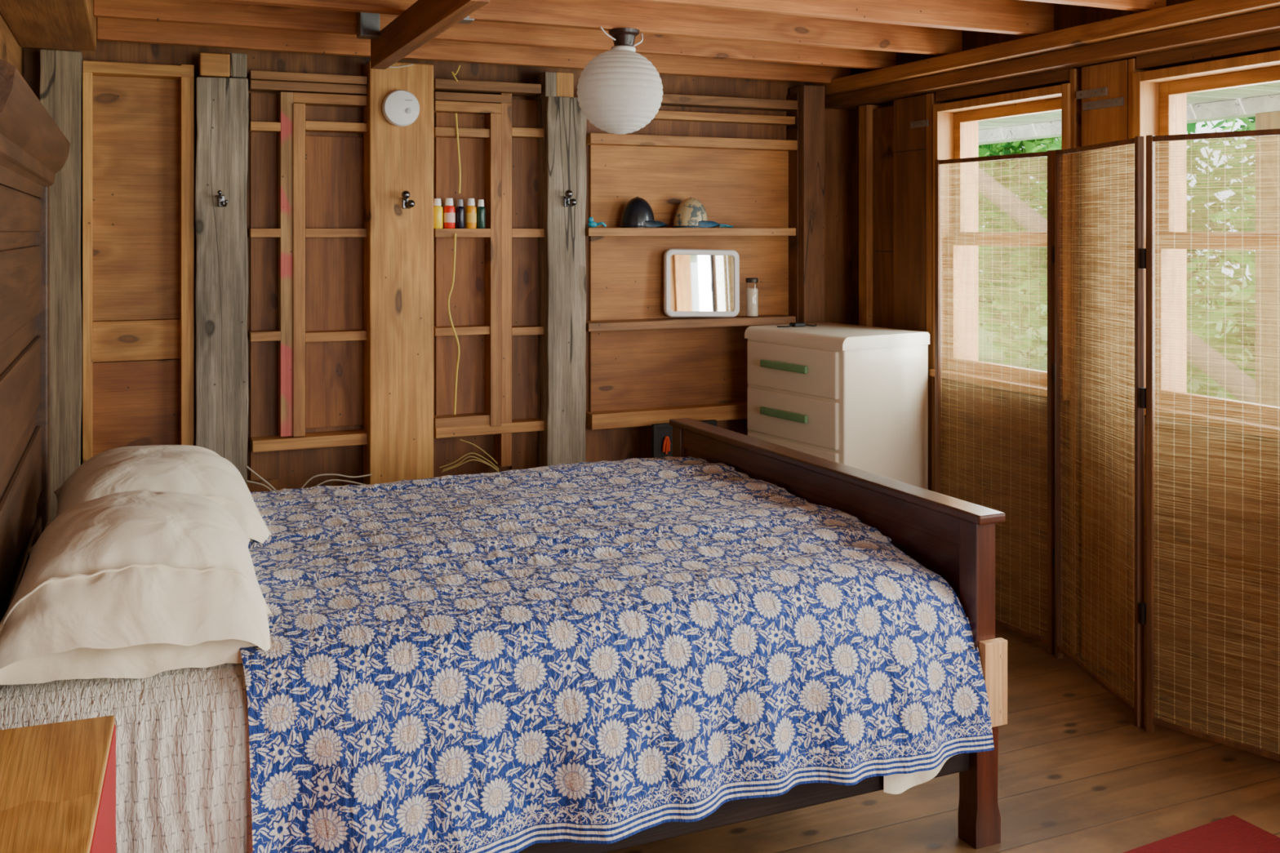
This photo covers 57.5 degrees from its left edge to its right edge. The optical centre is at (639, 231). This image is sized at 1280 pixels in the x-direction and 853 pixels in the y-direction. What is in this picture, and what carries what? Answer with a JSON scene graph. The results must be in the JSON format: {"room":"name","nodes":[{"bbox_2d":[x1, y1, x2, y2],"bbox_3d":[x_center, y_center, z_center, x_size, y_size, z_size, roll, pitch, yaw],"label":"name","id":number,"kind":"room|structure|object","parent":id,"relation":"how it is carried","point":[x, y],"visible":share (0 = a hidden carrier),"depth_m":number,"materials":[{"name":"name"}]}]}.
{"room":"bedroom","nodes":[
{"label":"bedroom","id":0,"kind":"room"},
{"bbox_2d":[0,13,24,78],"bbox_3d":[-0.940,0.290,1.135,0.100,2.420,6.630,0,0,-23],"label":"wall","id":1,"kind":"structure","parent":0,"point":[11,51],"depth_m":3.72,"materials":[{"name":"brown wood"}]},
{"bbox_2d":[0,0,96,50],"bbox_3d":[-1.128,-0.779,1.996,0.240,0.278,4.560,0,0,-23],"label":"beam","id":2,"kind":"structure","parent":1,"relation":"attached to","point":[68,24],"depth_m":3.58,"materials":[{"name":"brown wood"}]},
{"bbox_2d":[24,17,851,492],"bbox_3d":[-0.620,0.290,4.942,3.720,2.420,0.100,0,0,-23],"label":"wall","id":3,"kind":"structure","parent":0,"point":[298,466],"depth_m":4.89,"materials":[{"name":"brown wood"}]},
{"bbox_2d":[82,60,194,463],"bbox_3d":[-1.841,0.442,4.289,0.371,2.117,0.125,0,0,-23],"label":"wall panel","id":4,"kind":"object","parent":3,"relation":"attached to","point":[138,119],"depth_m":4.30,"materials":[{"name":"brown wood"}]},
{"bbox_2d":[248,70,368,480],"bbox_3d":[-1.281,0.175,4.535,0.453,1.566,0.120,0,0,-23],"label":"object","id":5,"kind":"structure","parent":3,"relation":"attached to","point":[307,335],"depth_m":4.52,"materials":[{"name":"brown wood"}]},
{"bbox_2d":[447,113,461,414],"bbox_3d":[-0.736,0.125,4.684,0.041,1.210,0.090,0,0,15],"label":"cable","id":6,"kind":"object","parent":3,"relation":"hanging from","point":[455,114],"visible":1,"depth_m":4.66,"materials":[{"name":"yellow plastic"}]},
{"bbox_2d":[451,65,460,81],"bbox_3d":[-0.738,-0.635,4.668,0.036,0.065,0.027,0,0,-23],"label":"cable","id":7,"kind":"object","parent":3,"relation":"attached to","point":[452,73],"visible":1,"depth_m":4.66,"materials":[{"name":"yellow plastic"}]},
{"bbox_2d":[433,78,544,470],"bbox_3d":[-0.612,0.218,4.809,0.505,1.660,0.150,0,0,-23],"label":"trim","id":8,"kind":"structure","parent":3,"relation":"attached to","point":[494,297],"depth_m":4.81,"materials":[{"name":"brown wood"}]},
{"bbox_2d":[433,198,443,228],"bbox_3d":[-0.812,-0.073,4.675,0.044,0.120,0.044,0,0,-23],"label":"paint bottle","id":9,"kind":"object","parent":8,"relation":"on","point":[437,209],"visible":0.99,"depth_m":4.66,"materials":[{"name":"yellow plastic"}]},
{"bbox_2d":[443,198,455,228],"bbox_3d":[-0.767,-0.074,4.695,0.046,0.122,0.046,0,0,-23],"label":"paint bottle","id":10,"kind":"object","parent":8,"relation":"on","point":[449,215],"visible":1,"depth_m":4.68,"materials":[{"name":"red plastic"}]},
{"bbox_2d":[456,199,464,228],"bbox_3d":[-0.726,-0.072,4.713,0.033,0.118,0.033,0,0,-23],"label":"paint bottle","id":11,"kind":"object","parent":8,"relation":"on","point":[460,209],"visible":1,"depth_m":4.70,"materials":[{"name":"black plastic"}]},
{"bbox_2d":[465,198,476,228],"bbox_3d":[-0.685,-0.074,4.731,0.044,0.122,0.044,0,0,-23],"label":"paint bottle","id":12,"kind":"object","parent":8,"relation":"on","point":[470,210],"visible":1,"depth_m":4.71,"materials":[{"name":"orange plastic"}]},
{"bbox_2d":[476,199,485,228],"bbox_3d":[-0.647,-0.072,4.747,0.035,0.118,0.035,0,0,-23],"label":"paint bottle","id":13,"kind":"object","parent":8,"relation":"on","point":[481,211],"visible":0.99,"depth_m":4.74,"materials":[{"name":"green plastic"}]},
{"bbox_2d":[586,314,795,331],"bbox_3d":[0.218,0.400,5.148,1.004,0.035,0.140,0,0,-23],"label":"shelf","id":14,"kind":"object","parent":3,"relation":"attached to","point":[775,319],"visible":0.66,"depth_m":5.09,"materials":[{"name":"brown wood"}]},
{"bbox_2d":[663,248,739,316],"bbox_3d":[0.275,0.228,5.173,0.353,0.306,0.043,0,0,-16],"label":"mirror","id":15,"kind":"object","parent":14,"relation":"on","point":[698,282],"visible":1,"depth_m":5.17,"materials":[{"name":"white plastic"}]},
{"bbox_2d":[746,277,758,315],"bbox_3d":[0.505,0.295,5.256,0.058,0.176,0.058,0,0,-23],"label":"bottle","id":16,"kind":"object","parent":14,"relation":"on","point":[751,293],"visible":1,"depth_m":5.23,"materials":[{"name":"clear glass"}]},
{"bbox_2d":[586,196,795,235],"bbox_3d":[0.218,-0.068,5.148,1.004,0.171,0.140,0,0,-23],"label":"shelf","id":17,"kind":"object","parent":3,"relation":"attached to","point":[589,231],"depth_m":5.07,"materials":[{"name":"brown wood"}]},
{"bbox_2d":[587,217,606,227],"bbox_3d":[-0.184,-0.041,4.952,0.079,0.046,0.039,0,0,-18],"label":"trinket","id":18,"kind":"object","parent":17,"relation":"on","point":[591,224],"visible":1,"depth_m":4.94},
{"bbox_2d":[719,223,733,227],"bbox_3d":[0.382,-0.027,5.174,0.074,0.018,0.027,0,0,-29],"label":"cord","id":19,"kind":"object","parent":17,"relation":"on","point":[722,225],"visible":1,"depth_m":5.17,"materials":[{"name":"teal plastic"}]},
{"bbox_2d":[586,93,798,430],"bbox_3d":[0.259,0.431,5.215,1.065,2.138,0.100,0,0,-23],"label":"wall shelf","id":20,"kind":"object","parent":3,"relation":"attached to","point":[637,378],"depth_m":5.20,"materials":[{"name":"brown wood"}]},
{"bbox_2d":[608,622,1279,852],"bbox_3d":[0.721,1.560,1.856,3.720,0.120,6.830,0,0,-23],"label":"floor","id":21,"kind":"structure","parent":0,"point":[1077,774],"depth_m":3.13,"materials":[{"name":"brown wood"}]},
{"bbox_2d":[0,715,115,852],"bbox_3d":[-0.916,1.150,1.669,0.274,0.700,0.465,0,0,-20],"label":"side table","id":22,"kind":"object","parent":21,"relation":"on","point":[58,780],"visible":1,"depth_m":1.70,"materials":[{"name":"brown wood"}]},
{"bbox_2d":[40,49,82,521],"bbox_3d":[-2.069,0.431,4.173,0.137,2.138,0.152,0,0,-23],"label":"post","id":23,"kind":"object","parent":21,"relation":"on","point":[61,71],"visible":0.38,"depth_m":4.11,"materials":[{"name":"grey wood"}]},
{"bbox_2d":[194,52,249,488],"bbox_3d":[-1.575,0.416,4.388,0.191,2.168,0.154,0,0,-23],"label":"post","id":24,"kind":"object","parent":21,"relation":"on","point":[221,424],"visible":0.72,"depth_m":4.32,"materials":[{"name":"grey wood"}]},
{"bbox_2d":[217,190,227,207],"bbox_3d":[-1.538,-0.122,4.294,0.038,0.062,0.073,0,0,-23],"label":"coat hook","id":25,"kind":"object","parent":24,"relation":"attached to","point":[221,202],"visible":1,"depth_m":4.30,"materials":[{"name":"silver metal"}]},
{"bbox_2d":[246,466,275,491],"bbox_3d":[-1.396,0.959,4.363,0.149,0.170,0.017,0,0,-4],"label":"cable","id":26,"kind":"object","parent":24,"relation":"attached to","point":[247,467],"visible":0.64,"depth_m":4.36,"materials":[{"name":"white plastic"}]},
{"bbox_2d":[363,61,434,484],"bbox_3d":[-0.964,0.416,4.651,0.254,2.164,0.152,0,0,-23],"label":"plank","id":27,"kind":"object","parent":21,"relation":"on","point":[398,244],"visible":0.75,"depth_m":4.58,"materials":[{"name":"brown wood"}]},
{"bbox_2d":[300,473,372,488],"bbox_3d":[-1.171,0.967,4.488,0.276,0.078,0.014,0,0,-18],"label":"cable","id":28,"kind":"object","parent":27,"relation":"attached to","point":[312,477],"visible":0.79,"depth_m":4.49,"materials":[{"name":"white plastic"}]},
{"bbox_2d":[382,89,419,126],"bbox_3d":[-0.933,-0.484,4.559,0.144,0.144,0.049,0,0,-23],"label":"smoke detector","id":29,"kind":"object","parent":27,"relation":"attached to","point":[400,108],"visible":1,"depth_m":4.54,"materials":[{"name":"white plastic"}]},
{"bbox_2d":[388,63,413,67],"bbox_3d":[-0.965,-0.652,4.566,0.157,0.020,0.006,0,0,-23],"label":"cable","id":30,"kind":"object","parent":27,"relation":"on","point":[411,64],"visible":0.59,"depth_m":4.57,"materials":[{"name":"white plastic"}]},
{"bbox_2d":[401,190,414,208],"bbox_3d":[-0.909,-0.126,4.558,0.054,0.071,0.082,0,0,-23],"label":"coat hook","id":31,"kind":"object","parent":27,"relation":"attached to","point":[406,203],"visible":1,"depth_m":4.54,"materials":[{"name":"silver metal"}]},
{"bbox_2d":[439,439,498,472],"bbox_3d":[-0.689,0.911,4.715,0.246,0.143,0.038,0,0,-16],"label":"cable","id":32,"kind":"object","parent":27,"relation":"attached to","point":[496,468],"visible":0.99,"depth_m":4.71,"materials":[{"name":"beige plastic"}]},
{"bbox_2d":[0,58,1007,852],"bbox_3d":[-0.500,0.600,3.184,2.289,1.800,1.840,0,0,-23],"label":"bed","id":33,"kind":"object","parent":21,"relation":"on","point":[953,539],"visible":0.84,"depth_m":2.86,"materials":[{"name":"brown wood"}]},
{"bbox_2d":[0,521,253,852],"bbox_3d":[-1.223,1.107,2.809,0.445,0.585,1.623,0,0,-23],"label":"coverlet","id":34,"kind":"object","parent":33,"relation":"on","point":[183,770],"visible":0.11,"depth_m":2.14,"materials":[{"name":"beige fabric"}]},
{"bbox_2d":[0,489,271,684],"bbox_3d":[-1.075,0.712,2.511,0.513,0.254,0.726,0,0,-23],"label":"pillow","id":35,"kind":"object","parent":34,"relation":"on","point":[140,584],"visible":1,"depth_m":2.27,"materials":[{"name":"fabric"}]},
{"bbox_2d":[53,444,271,543],"bbox_3d":[-1.304,0.705,3.154,0.542,0.225,0.686,0,0,-23],"label":"pillow","id":36,"kind":"object","parent":34,"relation":"on","point":[195,470],"visible":0.48,"depth_m":3.02,"materials":[{"name":"fabric"}]},
{"bbox_2d":[240,456,994,852],"bbox_3d":[-0.256,1.005,3.200,1.699,0.480,1.696,0,0,-23],"label":"quilt","id":37,"kind":"object","parent":33,"relation":"on","point":[600,652],"visible":0.91,"depth_m":2.57,"materials":[{"name":"fabric"}]},
{"bbox_2d":[884,753,959,794],"bbox_3d":[0.687,1.228,2.787,0.250,0.195,0.016,0,0,-23],"label":"sheet","id":38,"kind":"object","parent":33,"relation":"hanging from","point":[896,784],"visible":0.14,"depth_m":2.77,"materials":[{"name":"fabric"}]},
{"bbox_2d":[534,71,586,467],"bbox_3d":[-0.333,0.417,4.928,0.190,2.165,0.153,0,0,-23],"label":"post","id":39,"kind":"object","parent":21,"relation":"on","point":[562,260],"visible":0.75,"depth_m":4.86,"materials":[{"name":"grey wood"}]},
{"bbox_2d":[564,189,577,206],"bbox_3d":[-0.292,-0.139,4.830,0.054,0.071,0.082,0,0,-23],"label":"coat hook","id":40,"kind":"object","parent":39,"relation":"attached to","point":[568,193],"visible":1,"depth_m":4.81,"materials":[{"name":"silver metal"}]},
{"bbox_2d":[651,419,716,457],"bbox_3d":[0.191,1.158,4.997,0.300,0.685,0.025,0,0,-23],"label":"leaning board","id":41,"kind":"object","parent":21,"relation":"on","point":[659,431],"visible":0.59,"depth_m":4.95,"materials":[{"name":"wood"}]},
{"bbox_2d":[662,435,670,453],"bbox_3d":[0.112,0.902,4.942,0.037,0.076,0.016,0,0,-23],"label":"cord","id":42,"kind":"object","parent":41,"relation":"attached to","point":[666,441],"visible":1,"depth_m":4.94,"materials":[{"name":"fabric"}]},
{"bbox_2d":[790,84,825,323],"bbox_3d":[0.774,0.412,5.400,0.117,2.170,0.134,0,0,-23],"label":"post","id":43,"kind":"object","parent":21,"relation":"on","point":[811,98],"visible":0.52,"depth_m":5.34,"materials":[{"name":"brown wood"}]},
{"bbox_2d":[744,322,929,489],"bbox_3d":[0.814,0.957,4.955,0.515,1.086,0.628,0,0,-32],"label":"dresser","id":44,"kind":"object","parent":21,"relation":"on","point":[855,396],"visible":0.57,"depth_m":4.74,"materials":[{"name":"beige paint"}]},
{"bbox_2d":[777,322,817,327],"bbox_3d":[0.693,0.406,5.099,0.215,0.018,0.058,0,0,-23],"label":"case","id":45,"kind":"object","parent":44,"relation":"on","point":[791,324],"visible":1,"depth_m":5.08,"materials":[{"name":"plastic"}]},
{"bbox_2d":[934,128,1279,761],"bbox_3d":[1.489,0.605,3.845,0.236,1.790,1.770,0,0,-23],"label":"folding screen","id":46,"kind":"object","parent":21,"relation":"on","point":[1144,258],"visible":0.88,"depth_m":3.54,"materials":[{"name":"beige wicker"}]},
{"bbox_2d":[1123,815,1279,852],"bbox_3d":[1.253,1.495,2.289,1.100,0.010,1.000,0,0,-27],"label":"rug","id":47,"kind":"object","parent":21,"relation":"on","point":[1230,834],"visible":1,"depth_m":2.86,"materials":[{"name":"red fabric"}]},
{"bbox_2d":[812,0,1279,745],"bbox_3d":[2.280,0.290,2.533,0.320,2.420,6.630,0,0,-23],"label":"wall","id":48,"kind":"structure","parent":0,"point":[1087,47],"depth_m":4.04,"materials":[{"name":"brown wood"}]},
{"bbox_2d":[910,119,928,128],"bbox_3d":[1.184,-0.458,4.946,0.010,0.028,0.120,0,0,-23],"label":"plate","id":49,"kind":"object","parent":48,"relation":"attached to","point":[920,123],"visible":1,"depth_m":4.94,"materials":[{"name":"metal"}]},
{"bbox_2d":[929,83,1070,400],"bbox_3d":[1.458,0.035,4.538,0.230,1.130,0.765,0,0,-23],"label":"window","id":50,"kind":"structure","parent":48,"relation":"in","point":[955,123],"depth_m":4.79,"materials":[{"name":"brown wood"}]},
{"bbox_2d":[1075,86,1107,99],"bbox_3d":[1.569,-0.483,4.058,0.010,0.028,0.140,0,0,-23],"label":"plate","id":51,"kind":"object","parent":48,"relation":"attached to","point":[1100,91],"visible":1,"depth_m":4.05,"materials":[{"name":"metal"}]},
{"bbox_2d":[1082,97,1124,110],"bbox_3d":[1.590,-0.440,4.011,0.010,0.028,0.180,0,0,-23],"label":"plate","id":52,"kind":"object","parent":48,"relation":"attached to","point":[1119,101],"visible":1,"depth_m":4.00,"materials":[{"name":"metal"}]},
{"bbox_2d":[1128,49,1279,439],"bbox_3d":[1.877,0.035,3.573,0.230,1.130,0.755,0,0,-23],"label":"window","id":53,"kind":"structure","parent":48,"relation":"in","point":[1159,95],"depth_m":3.84,"materials":[{"name":"brown wood"}]},
{"bbox_3d":[0.720,-0.950,1.856,3.720,0.060,6.830,0,0,-23],"label":"ceiling","id":54,"kind":"structure","parent":0,"visible":0},
{"bbox_2d":[97,17,850,84],"bbox_3d":[-0.484,-0.802,4.793,3.170,0.236,0.046,0,0,-23],"label":"joist","id":55,"kind":"object","parent":54,"relation":"attached to","point":[108,29],"visible":0.45,"depth_m":4.64,"materials":[{"name":"brown wood"}]},
{"bbox_2d":[93,0,896,69],"bbox_3d":[-0.344,-0.814,4.473,3.172,0.211,0.046,0,0,-23],"label":"joist","id":56,"kind":"object","parent":54,"relation":"attached to","point":[182,11],"visible":0.46,"depth_m":4.37,"materials":[{"name":"brown wood"}]},
{"bbox_2d":[356,12,380,39],"bbox_3d":[-0.958,-0.752,4.140,0.080,0.125,0.078,0,0,-23],"label":"hanger","id":57,"kind":"object","parent":56,"relation":"attached to","point":[367,24],"visible":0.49,"depth_m":4.16,"materials":[{"name":"metal"}]},
{"bbox_2d":[370,0,489,69],"bbox_3d":[-0.691,-0.656,3.668,0.055,0.112,1.380,0,0,-23],"label":"ceiling beam","id":58,"kind":"structure","parent":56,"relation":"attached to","point":[424,20],"depth_m":3.63,"materials":[{"name":"brown wood"}]},
{"bbox_2d":[198,0,961,54],"bbox_3d":[-0.170,-0.814,4.069,3.169,0.212,0.046,0,0,-23],"label":"joist","id":59,"kind":"object","parent":54,"relation":"attached to","point":[648,18],"visible":0.59,"depth_m":4.20,"materials":[{"name":"brown wood"}]},
{"bbox_2d":[457,15,474,23],"bbox_3d":[-0.591,-0.752,3.822,0.080,0.125,0.078,0,0,-23],"label":"hanger","id":60,"kind":"object","parent":59,"relation":"attached to","point":[467,20],"visible":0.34,"depth_m":3.81,"materials":[{"name":"metal"}]},
{"bbox_2d":[577,26,662,133],"bbox_3d":[-0.070,-0.530,4.112,0.303,0.369,0.303,0,0,18],"label":"pendant lamp","id":61,"kind":"object","parent":59,"relation":"hanging from","point":[620,91],"visible":1,"depth_m":4.01,"materials":[{"name":"paper"}]},
{"bbox_2d":[608,27,639,46],"bbox_3d":[-0.057,-0.681,4.118,0.112,0.060,0.112,0,0,-23],"label":"socket","id":62,"kind":"object","parent":61,"relation":"attached to","point":[621,37],"depth_m":4.08,"materials":[{"name":"metal"}]},
{"bbox_2d":[619,0,1053,35],"bbox_3d":[0.034,-0.815,3.602,3.171,0.211,0.046,0,0,-23],"label":"joist","id":63,"kind":"object","parent":54,"relation":"attached to","point":[1020,17],"visible":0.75,"depth_m":3.98,"materials":[{"name":"brown wood"}]},
{"bbox_2d":[1029,0,1166,11],"bbox_3d":[0.233,-0.815,3.143,3.169,0.211,0.046,0,0,-23],"label":"joist","id":64,"kind":"object","parent":54,"relation":"attached to","point":[1127,5],"visible":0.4,"depth_m":3.68,"materials":[{"name":"brown wood"}]},
{"label":"outside","id":65,"kind":"structure","parent":0,"visible":0},
{"bbox_2d":[978,271,1255,399],"bbox_3d":[15.921,1.950,17.816,36.600,0.100,70.000,0,0,-23],"label":"lawn","id":66,"kind":"structure","parent":65,"point":[1219,326],"depth_m":19.19,"materials":[{"name":"green plant"}]},
{"bbox_2d":[978,139,1061,343],"bbox_3d":[4.378,-0.906,16.090,4.602,5.603,4.558,0,0,-13],"label":"tree","id":67,"kind":"object","parent":66,"relation":"on","point":[988,225],"visible":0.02,"depth_m":15.83,"materials":[{"name":"green plant"}]},
{"bbox_2d":[978,120,1217,328],"bbox_3d":[7.130,-1.686,19.890,5.848,7.160,5.695,0,0,-23],"label":"tree","id":68,"kind":"object","parent":66,"relation":"on","point":[1206,122],"visible":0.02,"depth_m":19.58,"materials":[{"name":"green plant"}]},
{"bbox_2d":[978,136,1255,368],"bbox_3d":[4.878,-0.436,12.167,3.832,4.664,3.813,0,0,-23],"label":"tree","id":69,"kind":"object","parent":66,"relation":"on","point":[1028,145],"visible":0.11,"depth_m":11.90,"materials":[{"name":"green plant"}]},
{"bbox_2d":[978,167,1255,403],"bbox_3d":[3.440,0.479,8.146,0.157,2.819,4.824,0,0,-23],"label":"diagonal brace","id":70,"kind":"object","parent":66,"relation":"on","point":[1248,381],"visible":0.2,"depth_m":7.60,"materials":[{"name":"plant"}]},
{"bbox_2d":[978,81,1279,407],"bbox_3d":[2.423,0.620,4.814,1.720,2.560,12.900,0,0,-23],"label":"porch","id":71,"kind":"object","parent":66,"relation":"on","point":[1260,101],"visible":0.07,"depth_m":5.48,"materials":[{"name":"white wood"}]},
{"bbox_2d":[1041,118,1255,400],"bbox_3d":[5.279,-0.446,8.808,3.644,4.684,3.865,0,0,-23],"label":"tree","id":72,"kind":"object","parent":66,"relation":"on","point":[1232,339],"visible":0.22,"depth_m":9.02,"materials":[{"name":"green plant"}]},
{"bbox_2d":[1186,116,1255,300],"bbox_3d":[9.163,-1.383,15.378,4.923,6.556,4.699,0,0,-23],"label":"tree","id":73,"kind":"object","parent":66,"relation":"on","point":[1244,120],"visible":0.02,"depth_m":16.22,"materials":[{"name":"green plant"}]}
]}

